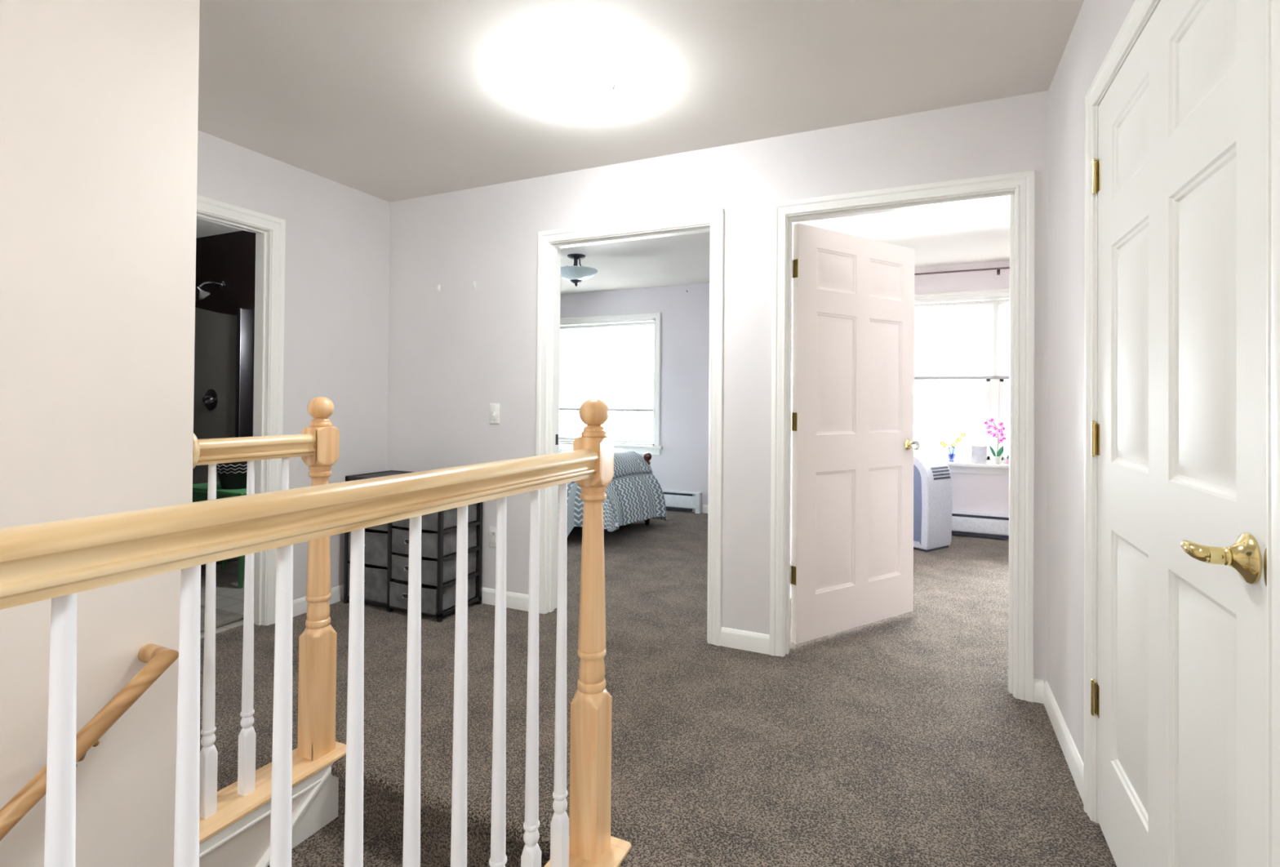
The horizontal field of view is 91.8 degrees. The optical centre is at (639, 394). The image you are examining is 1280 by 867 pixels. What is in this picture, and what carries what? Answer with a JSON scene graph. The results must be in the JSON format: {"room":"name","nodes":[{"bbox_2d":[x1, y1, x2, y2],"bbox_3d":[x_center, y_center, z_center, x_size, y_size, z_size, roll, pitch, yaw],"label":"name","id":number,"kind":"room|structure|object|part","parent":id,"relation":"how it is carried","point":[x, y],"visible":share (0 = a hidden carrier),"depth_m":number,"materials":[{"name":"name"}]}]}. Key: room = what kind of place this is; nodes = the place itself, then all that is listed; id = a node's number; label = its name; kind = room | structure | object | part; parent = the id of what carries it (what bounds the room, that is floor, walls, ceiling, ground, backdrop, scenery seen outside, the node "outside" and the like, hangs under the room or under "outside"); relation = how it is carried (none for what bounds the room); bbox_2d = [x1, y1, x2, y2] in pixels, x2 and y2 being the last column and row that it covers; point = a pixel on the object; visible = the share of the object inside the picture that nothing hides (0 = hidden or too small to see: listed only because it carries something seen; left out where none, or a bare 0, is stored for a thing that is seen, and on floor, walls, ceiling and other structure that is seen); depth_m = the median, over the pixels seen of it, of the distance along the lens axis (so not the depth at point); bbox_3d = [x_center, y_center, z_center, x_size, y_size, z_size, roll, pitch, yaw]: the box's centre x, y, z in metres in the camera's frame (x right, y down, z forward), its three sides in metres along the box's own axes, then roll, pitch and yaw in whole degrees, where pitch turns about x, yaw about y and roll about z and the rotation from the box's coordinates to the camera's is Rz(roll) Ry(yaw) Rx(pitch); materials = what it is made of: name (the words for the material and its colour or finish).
{"room":"upstairs hallway landing","nodes":[
{"label":"upstairs hallway landing","id":0,"kind":"room"},
{"bbox_2d":[0,0,307,866],"bbox_3d":[-1.985,1.400,0.053,0.112,5.340,4.475,0,-1,25],"label":"wall","id":1,"kind":"structure","parent":0,"point":[99,99],"depth_m":1.46,"materials":[{"name":"beige paint"}]},
{"bbox_2d":[0,643,178,840],"bbox_3d":[-1.726,1.597,0.372,0.098,1.978,2.578,0,-1,25],"label":"wall handrail","id":2,"kind":"object","parent":1,"relation":"attached to","point":[158,659],"visible":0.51,"depth_m":1.39,"materials":[{"name":"brown wood"}]},
{"bbox_2d":[192,396,346,857],"bbox_3d":[-1.138,0.619,1.895,0.166,1.230,0.496,0,-1,25],"label":"stair railing","id":3,"kind":"object","parent":1,"relation":"on","point":[225,813],"visible":0.87,"depth_m":1.89,"materials":[{"name":"brown wood"}]},
{"bbox_3d":[-1.155,0.159,1.853,0.064,0.070,0.373,0,-1,25],"label":"handrail","id":4,"kind":"part","parent":3,"relation":"part of","materials":[{"name":"brown wood"}]},
{"bbox_3d":[-1.063,0.642,2.053,0.079,1.075,0.079,0,-1,25],"label":"newel post","id":5,"kind":"part","parent":3,"relation":"part of","materials":[{"name":"brown wood"}]},
{"bbox_2d":[255,765,338,866],"bbox_3d":[-1.766,2.704,0.381,0.023,3.054,3.644,0,-1,25],"label":"skirt","id":6,"kind":"object","parent":1,"relation":"attached to","point":[318,806],"visible":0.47,"depth_m":1.96,"materials":[{"name":"white wood"}]},
{"bbox_2d":[195,230,255,436],"bbox_3d":[-3.406,-0.032,3.399,2.574,2.440,2.739,0,-1,25],"label":"wall","id":7,"kind":"structure","parent":0,"point":[229,258],"depth_m":4.73,"materials":[{"name":"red paint"}]},
{"bbox_2d":[196,129,390,599],"bbox_3d":[-2.872,-0.046,1.339,0.115,2.440,6.039,0,-1,25],"label":"wall","id":8,"kind":"structure","parent":0,"point":[337,242],"depth_m":3.56,"materials":[{"name":"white paint"}]},
{"bbox_2d":[196,194,285,625],"bbox_3d":[-2.146,0.128,2.902,0.134,2.132,0.922,0,-1,25],"label":"door frame","id":9,"kind":"structure","parent":8,"relation":"attached to","point":[270,231],"depth_m":3.24,"materials":[{"name":"white wood"}]},
{"bbox_2d":[293,584,343,617],"bbox_3d":[-2.850,1.129,1.244,0.013,0.088,5.912,0,-1,25],"label":"baseboard","id":10,"kind":"structure","parent":8,"relation":"attached to","point":[300,605],"depth_m":3.43,"materials":[{"name":"white wood"}]},
{"bbox_2d":[560,283,709,512],"bbox_3d":[-0.320,0.027,7.133,4.870,2.440,0.140,0,-1,25],"label":"wall","id":11,"kind":"structure","parent":0,"point":[682,464],"depth_m":6.72,"materials":[{"name":"purple paint"}]},
{"bbox_2d":[559,312,662,455],"bbox_3d":[-0.661,-0.125,7.264,2.060,1.562,0.190,0,-1,25],"label":"window","id":12,"kind":"structure","parent":11,"relation":"in","point":[652,446],"depth_m":6.88,"materials":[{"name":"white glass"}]},
{"bbox_3d":[-0.647,0.186,7.298,1.820,0.700,0.030,0,-1,25],"label":"sash","id":13,"kind":"part","parent":12,"relation":"part of","materials":[{"name":"white wood"}]},
{"bbox_2d":[559,321,653,411],"bbox_3d":[-0.669,-0.318,7.245,1.816,1.000,0.038,0,-1,25],"label":"roller shade","id":14,"kind":"object","parent":12,"relation":"attached to","point":[611,363],"visible":0.56,"depth_m":7.10,"materials":[{"name":"white fabric"}]},
{"bbox_3d":[-0.688,0.570,7.212,2.060,0.030,0.090,0,-1,25],"label":"sill","id":15,"kind":"part","parent":12,"relation":"part of","materials":[{"name":"white wood"}]},
{"bbox_2d":[662,489,702,513],"bbox_3d":[-0.746,1.136,7.196,3.052,0.217,0.074,0,-1,25],"label":"baseboard heater","id":16,"kind":"object","parent":11,"relation":"attached to","point":[681,500],"visible":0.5,"depth_m":6.61,"materials":[{"name":"white metal"}]},
{"bbox_2d":[702,504,707,513],"bbox_3d":[1.261,1.209,6.309,1.300,0.088,0.013,0,-1,25],"label":"baseboard","id":17,"kind":"structure","parent":11,"relation":"attached to","point":[704,506],"depth_m":6.57,"materials":[{"name":"white wood"}]},
{"bbox_2d":[195,0,1084,293],"bbox_3d":[-0.669,-1.301,2.128,8.600,0.120,9.680,0,-1,25],"label":"ceiling","id":18,"kind":"structure","parent":0,"point":[388,100],"depth_m":2.44,"materials":[{"name":"paint"}]},
{"bbox_2d":[560,253,597,286],"bbox_3d":[-0.554,-1.076,5.395,0.370,0.268,0.370,0,-1,25],"label":"bedroom ceiling light","id":19,"kind":"object","parent":18,"relation":"attached to","point":[575,274],"visible":0.98,"depth_m":5.31,"materials":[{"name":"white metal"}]},
{"bbox_3d":[-0.554,-1.036,5.395,0.370,0.096,0.370,0,-1,25],"label":"lamp shade","id":20,"kind":"part","parent":19,"relation":"part of","materials":[{"name":"white glass"}]},
{"bbox_2d":[542,62,619,120],"bbox_3d":[-0.223,-1.164,2.421,0.308,0.140,0.296,0,-1,33],"label":"ceiling light","id":21,"kind":"object","parent":18,"relation":"attached to","point":[580,91],"visible":1,"depth_m":2.34,"materials":[{"name":"white plastic"}]},
{"bbox_2d":[200,509,1116,866],"bbox_3d":[-0.701,1.319,2.082,8.400,0.240,9.430,0,-1,25],"label":"floor","id":22,"kind":"structure","parent":0,"point":[902,740],"depth_m":2.31,"materials":[{"name":"carpet"}]},
{"bbox_2d":[192,481,246,588],"bbox_3d":[-2.677,0.901,4.077,0.660,0.601,0.320,0,-1,25],"label":"stool","id":23,"kind":"object","parent":22,"relation":"on","point":[200,490],"visible":0.15,"depth_m":3.93,"materials":[{"name":"green paint"}]},
{"bbox_3d":[-2.877,0.956,4.289,0.054,0.491,0.054,1,-1,-20],"label":"leg","id":24,"kind":"part","parent":23,"relation":"part of","materials":[{"name":"green paint"}]},
{"bbox_2d":[216,461,247,488],"bbox_3d":[-2.610,0.510,4.029,0.274,0.180,0.274,0,-1,25],"label":"basket","id":25,"kind":"object","parent":23,"relation":"on","point":[233,475],"visible":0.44,"depth_m":3.93,"materials":[{"name":"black fabric"}]},
{"bbox_3d":[-2.487,0.955,3.868,0.054,0.491,0.054,1,-1,-20],"label":"leg","id":26,"kind":"part","parent":23,"relation":"part of","materials":[{"name":"green paint"}]},
{"bbox_2d":[200,605,243,632],"bbox_3d":[-2.765,1.185,3.157,1.050,0.015,0.860,0,-1,25],"label":"bath mat","id":27,"kind":"object","parent":22,"relation":"on","point":[222,617],"visible":0.02,"depth_m":3.30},
{"bbox_2d":[192,280,253,568],"bbox_3d":[-3.718,0.155,4.140,1.170,2.074,1.529,0,-1,25],"label":"shower surround","id":28,"kind":"object","parent":22,"relation":"on","point":[224,343],"visible":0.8,"depth_m":4.69,"materials":[{"name":"black metal"}]},
{"bbox_3d":[-3.285,0.036,4.706,0.178,0.164,0.073,0,-1,25],"label":"valve handle","id":29,"kind":"part","parent":28,"relation":"part of","materials":[{"name":"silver metal"}]},
{"bbox_3d":[-3.233,-0.828,4.669,0.060,0.091,0.186,0,-1,25],"label":"shower arm","id":30,"kind":"part","parent":28,"relation":"part of","materials":[{"name":"silver metal"}]},
{"bbox_3d":[-3.443,0.236,4.835,1.090,1.930,0.034,0,-1,25],"label":"wall panel","id":31,"kind":"part","parent":28,"relation":"part of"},
{"bbox_2d":[200,556,239,568],"bbox_3d":[-3.732,0.982,4.117,1.170,0.420,1.494,0,-1,25],"label":"tub","id":32,"kind":"object","parent":28,"relation":"in","point":[236,557],"depth_m":4.44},
{"bbox_2d":[343,470,482,622],"bbox_3d":[-1.317,0.840,3.589,0.720,0.735,0.364,0,-1,25],"label":"storage drawers","id":33,"kind":"object","parent":22,"relation":"on","point":[386,545],"visible":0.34,"depth_m":3.44,"materials":[{"name":"grey fabric"}]},
{"bbox_3d":[-1.482,1.071,3.661,0.306,0.192,0.326,0,-1,25],"label":"drawer","id":34,"kind":"part","parent":33,"relation":"part of","materials":[{"name":"grey fabric"}]},
{"bbox_3d":[-1.480,0.868,3.662,0.306,0.186,0.327,0,-1,25],"label":"drawer","id":35,"kind":"part","parent":33,"relation":"part of","materials":[{"name":"grey fabric"}]},
{"bbox_3d":[-1.310,0.481,3.601,0.700,0.010,0.326,0,-1,25],"label":"panel","id":36,"kind":"part","parent":33,"relation":"part of","materials":[{"name":"black plastic"}]},
{"bbox_3d":[-1.478,0.630,3.665,0.306,0.262,0.326,0,-1,25],"label":"drawer","id":37,"kind":"part","parent":33,"relation":"part of","materials":[{"name":"grey fabric"}]},
{"bbox_3d":[-1.168,1.101,3.510,0.326,0.134,0.339,0,-1,25],"label":"drawer","id":38,"kind":"part","parent":33,"relation":"part of","materials":[{"name":"grey fabric"}]},
{"bbox_3d":[-1.164,0.954,3.517,0.326,0.132,0.326,0,-1,25],"label":"drawer","id":39,"kind":"part","parent":33,"relation":"part of","materials":[{"name":"grey fabric"}]},
{"bbox_3d":[-1.162,0.662,3.519,0.326,0.132,0.327,0,-1,25],"label":"drawer","id":40,"kind":"part","parent":33,"relation":"part of","materials":[{"name":"grey fabric"}]},
{"bbox_3d":[-1.163,0.808,3.518,0.326,0.132,0.325,0,-1,25],"label":"drawer","id":41,"kind":"part","parent":33,"relation":"part of","materials":[{"name":"grey fabric"}]},
{"bbox_2d":[643,452,651,524],"bbox_3d":[-1.060,0.755,5.917,2.125,0.950,1.050,0,-1,25],"label":"bed","id":42,"kind":"object","parent":22,"relation":"on","point":[647,456],"visible":0.09,"depth_m":5.91,"materials":[{"name":"brown wood"}]},
{"bbox_2d":[558,444,668,536],"bbox_3d":[-0.882,0.833,5.798,2.063,0.706,1.231,0,-1,25],"label":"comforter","id":43,"kind":"object","parent":42,"relation":"on","point":[633,494],"visible":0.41,"depth_m":5.32,"materials":[{"name":"fabric"}]},
{"bbox_2d":[913,452,951,551],"bbox_3d":[2.313,0.867,5.171,0.353,0.770,0.406,1,-1,-33],"label":"air conditioner","id":44,"kind":"object","parent":22,"relation":"on","point":[932,477],"visible":0.7,"depth_m":4.99,"materials":[{"name":"white plastic"}]},
{"bbox_3d":[2.171,0.867,5.078,0.014,0.665,0.296,1,-1,-33],"label":"panel","id":45,"kind":"part","parent":44,"relation":"part of","materials":[{"name":"plastic"}]},
{"bbox_2d":[386,90,1048,682],"bbox_3d":[0.084,-0.004,3.242,3.673,2.440,0.115,0,-1,25],"label":"wall","id":46,"kind":"structure","parent":0,"point":[459,349],"depth_m":3.14,"materials":[{"name":"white paint"}]},
{"bbox_2d":[488,526,496,546],"bbox_3d":[-0.846,0.821,3.589,0.072,0.116,0.010,0,-1,25],"label":"power outlet","id":47,"kind":"object","parent":46,"relation":"attached to","point":[492,530],"visible":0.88,"depth_m":3.59,"materials":[{"name":"white plastic"}]},
{"bbox_2d":[489,403,499,423],"bbox_3d":[-0.846,0.107,3.593,0.072,0.116,0.020,0,-1,25],"label":"light switch","id":48,"kind":"object","parent":46,"relation":"attached to","point":[494,407],"visible":1,"depth_m":3.59,"materials":[{"name":"white plastic"}]},
{"bbox_2d":[535,208,724,645],"bbox_3d":[-0.061,0.152,3.307,1.076,2.126,0.151,0,-1,25],"label":"door frame","id":49,"kind":"structure","parent":46,"relation":"attached to","point":[550,242],"depth_m":3.32,"materials":[{"name":"white wood"}]},
{"bbox_3d":[-0.477,0.254,3.525,0.003,0.060,0.043,0,-1,25],"label":"strike plate","id":50,"kind":"part","parent":49,"relation":"part of","materials":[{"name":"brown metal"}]},
{"bbox_2d":[475,586,1044,703],"bbox_3d":[-0.010,1.171,3.200,3.545,0.088,0.013,0,-1,25],"label":"baseboard","id":51,"kind":"structure","parent":46,"relation":"attached to","point":[749,641],"depth_m":2.98,"materials":[{"name":"white wood"}]},
{"bbox_2d":[790,222,919,644],"bbox_3d":[1.143,0.187,3.208,0.931,2.018,0.104,1,-1,-32],"label":"door","id":52,"kind":"structure","parent":46,"relation":"in","point":[852,412],"depth_m":3.20,"materials":[{"name":"white paint"}]},
{"bbox_3d":[1.488,0.276,3.422,0.060,0.060,0.028,1,-1,-32],"label":"knob","id":53,"kind":"part","parent":52,"relation":"part of","materials":[{"name":"gold metal"}]},
{"bbox_2d":[769,169,1035,702],"bbox_3d":[1.125,0.158,2.762,1.055,2.124,0.151,0,-1,25],"label":"door frame","id":54,"kind":"structure","parent":46,"relation":"attached to","point":[1019,187],"depth_m":2.58,"materials":[{"name":"white wood"}]},
{"bbox_2d":[790,221,812,598],"bbox_3d":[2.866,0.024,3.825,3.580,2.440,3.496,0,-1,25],"label":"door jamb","id":55,"kind":"structure","parent":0,"point":[808,223],"depth_m":3.75,"materials":[{"name":"paint"}]},
{"bbox_2d":[914,260,1009,539],"bbox_3d":[3.520,0.043,5.371,3.480,2.440,0.140,0,-1,25],"label":"wall","id":56,"kind":"structure","parent":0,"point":[971,492],"depth_m":5.54,"materials":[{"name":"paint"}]},
{"bbox_2d":[914,288,1009,475],"bbox_3d":[3.103,-0.115,5.493,2.380,1.632,0.270,0,-1,25],"label":"window","id":57,"kind":"structure","parent":56,"relation":"attached to","point":[994,388],"depth_m":5.54,"materials":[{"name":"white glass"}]},
{"bbox_3d":[2.668,-0.482,5.818,1.075,0.735,0.030,0,-1,25],"label":"sash","id":58,"kind":"part","parent":57,"relation":"part of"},
{"bbox_3d":[2.650,0.212,5.785,1.075,0.735,0.030,0,-1,25],"label":"sash","id":59,"kind":"part","parent":57,"relation":"part of","materials":[{"name":"glass"}]},
{"bbox_2d":[939,432,965,462],"bbox_3d":[2.796,0.465,5.550,0.213,0.267,0.074,0,-1,25],"label":"vase","id":60,"kind":"object","parent":57,"relation":"on","point":[951,451],"visible":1,"depth_m":5.53,"materials":[{"name":"blue glass"}]},
{"bbox_3d":[2.798,0.449,5.542,0.048,0.044,0.011,0,-1,25],"label":"flower","id":61,"kind":"part","parent":60,"relation":"part of","materials":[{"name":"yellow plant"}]},
{"bbox_3d":[2.842,0.394,5.523,0.048,0.044,0.011,0,-1,25],"label":"flower","id":62,"kind":"part","parent":60,"relation":"part of","materials":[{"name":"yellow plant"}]},
{"bbox_3d":[2.870,0.354,5.511,0.048,0.044,0.011,0,-1,25],"label":"flower","id":63,"kind":"part","parent":60,"relation":"part of","materials":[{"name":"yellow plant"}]},
{"bbox_3d":[3.098,-0.160,5.481,2.304,1.542,0.018,0,-1,25],"label":"casing","id":64,"kind":"part","parent":57,"relation":"part of","materials":[{"name":"white wood"}]},
{"bbox_3d":[3.076,0.615,5.441,2.380,0.030,0.170,0,-1,25],"label":"sill","id":65,"kind":"part","parent":57,"relation":"part of","materials":[{"name":"white wood"}]},
{"bbox_2d":[970,444,986,463],"bbox_3d":[2.994,0.523,5.483,0.124,0.155,0.062,0,-1,25],"label":"card stand","id":66,"kind":"object","parent":57,"relation":"on","point":[978,453],"visible":1,"depth_m":5.46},
{"bbox_2d":[982,417,1007,464],"bbox_3d":[3.099,0.401,5.412,0.187,0.398,0.082,0,-1,25],"label":"orchid","id":67,"kind":"object","parent":57,"relation":"on","point":[997,459],"visible":1,"depth_m":5.40,"materials":[{"name":"pink plant"}]},
{"bbox_3d":[3.107,0.566,5.406,0.082,0.068,0.082,0,-1,25],"label":"pot","id":68,"kind":"part","parent":67,"relation":"part of","materials":[{"name":"white ceramic"}]},
{"bbox_3d":[3.654,0.217,5.324,0.995,0.735,0.030,0,-1,25],"label":"sash","id":69,"kind":"part","parent":57,"relation":"part of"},
{"bbox_2d":[1005,454,1008,464],"bbox_3d":[3.194,0.557,5.366,0.052,0.088,0.052,0,-1,25],"label":"planter","id":70,"kind":"object","parent":57,"relation":"on","point":[1007,455],"visible":0.39,"depth_m":5.36,"materials":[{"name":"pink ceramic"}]},
{"bbox_2d":[914,266,1009,275],"bbox_3d":[3.190,-1.089,5.409,2.720,0.060,0.092,0,-1,25],"label":"curtain rod","id":71,"kind":"object","parent":56,"relation":"attached to","point":[1002,268],"visible":0.29,"depth_m":5.50,"materials":[{"name":"brown metal"}]},
{"bbox_2d":[914,299,1009,379],"bbox_3d":[3.114,-0.492,5.512,2.136,0.700,0.038,0,-1,25],"label":"roller shade","id":72,"kind":"object","parent":56,"relation":"attached to","point":[966,340],"visible":0.25,"depth_m":5.60,"materials":[{"name":"white fabric"}]},
{"bbox_2d":[951,511,1008,539],"bbox_3d":[3.320,1.153,5.330,3.000,0.217,0.074,0,-1,25],"label":"baseboard heater","id":73,"kind":"object","parent":56,"relation":"attached to","point":[963,523],"visible":0.02,"depth_m":5.45,"materials":[{"name":"white metal"}]},
{"bbox_3d":[3.323,1.139,5.336,3.000,0.185,0.062,0,-1,25],"label":"panel","id":74,"kind":"part","parent":73,"relation":"part of","materials":[{"name":"white metal"}]},
{"bbox_2d":[1047,0,1135,764],"bbox_3d":[0.442,-0.033,-0.244,0.115,2.440,5.924,0,-1,25],"label":"wall","id":75,"kind":"structure","parent":0,"point":[1098,24],"depth_m":2.10,"materials":[{"name":"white paint"}]},
{"bbox_2d":[1044,680,1084,802],"bbox_3d":[0.374,1.143,-0.228,0.013,0.088,5.924,0,-1,25],"label":"baseboard","id":76,"kind":"structure","parent":75,"relation":"attached to","point":[1075,763],"depth_m":2.09,"materials":[{"name":"white wood"}]},
{"bbox_2d":[1090,0,1266,866],"bbox_3d":[1.081,0.182,1.329,0.108,2.022,0.989,0,-1,25],"label":"door","id":77,"kind":"structure","parent":75,"relation":"in","point":[1179,696],"depth_m":1.19,"materials":[{"name":"white paint"}]},
{"bbox_3d":[0.881,0.247,0.969,0.040,0.028,0.070,1,-1,-21],"label":"handle","id":78,"kind":"part","parent":77,"relation":"part of","materials":[{"name":"gold metal"}]},
{"bbox_3d":[0.898,0.246,0.888,0.003,0.055,0.014,0,-1,25],"label":"latch plate","id":79,"kind":"part","parent":77,"relation":"part of","materials":[{"name":"gold metal"}]},
{"bbox_2d":[1083,0,1279,866],"bbox_3d":[1.139,0.156,1.298,0.134,2.102,1.115,0,-1,25],"label":"door frame","id":80,"kind":"structure","parent":75,"relation":"attached to","point":[1140,12],"depth_m":0.87,"materials":[{"name":"white wood"}]},
{"bbox_3d":[-1.529,4.097,-0.177,1.200,0.150,4.700,0,-1,25],"label":"floor","id":81,"kind":"structure","parent":0,"visible":0},
{"bbox_2d":[266,755,569,866],"bbox_3d":[-1.276,2.654,0.372,0.918,2.950,3.324,0,-1,25],"label":"stairs","id":82,"kind":"structure","parent":81,"relation":"on","point":[383,784],"depth_m":1.87,"materials":[{"name":"carpet"}]},
{"bbox_3d":[-1.051,2.624,-0.390,0.125,2.899,4.475,0,-1,25],"label":"wall","id":83,"kind":"structure","parent":0,"visible":0},
{"bbox_2d":[0,398,631,866],"bbox_3d":[-1.028,0.604,-0.358,0.166,1.240,4.485,0,-1,25],"label":"stair railing","id":84,"kind":"object","parent":83,"relation":"on","point":[57,561],"visible":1,"depth_m":0.94,"materials":[{"name":"brown wood"}]},
{"bbox_3d":[-1.046,0.148,-0.402,0.064,0.070,4.381,0,-1,25],"label":"handrail","id":85,"kind":"part","parent":84,"relation":"part of","materials":[{"name":"brown wood"}]},
{"bbox_3d":[-0.125,0.646,1.623,0.079,1.075,0.079,0,-1,25],"label":"newel post","id":86,"kind":"part","parent":84,"relation":"part of","materials":[{"name":"brown wood"}]}
]}

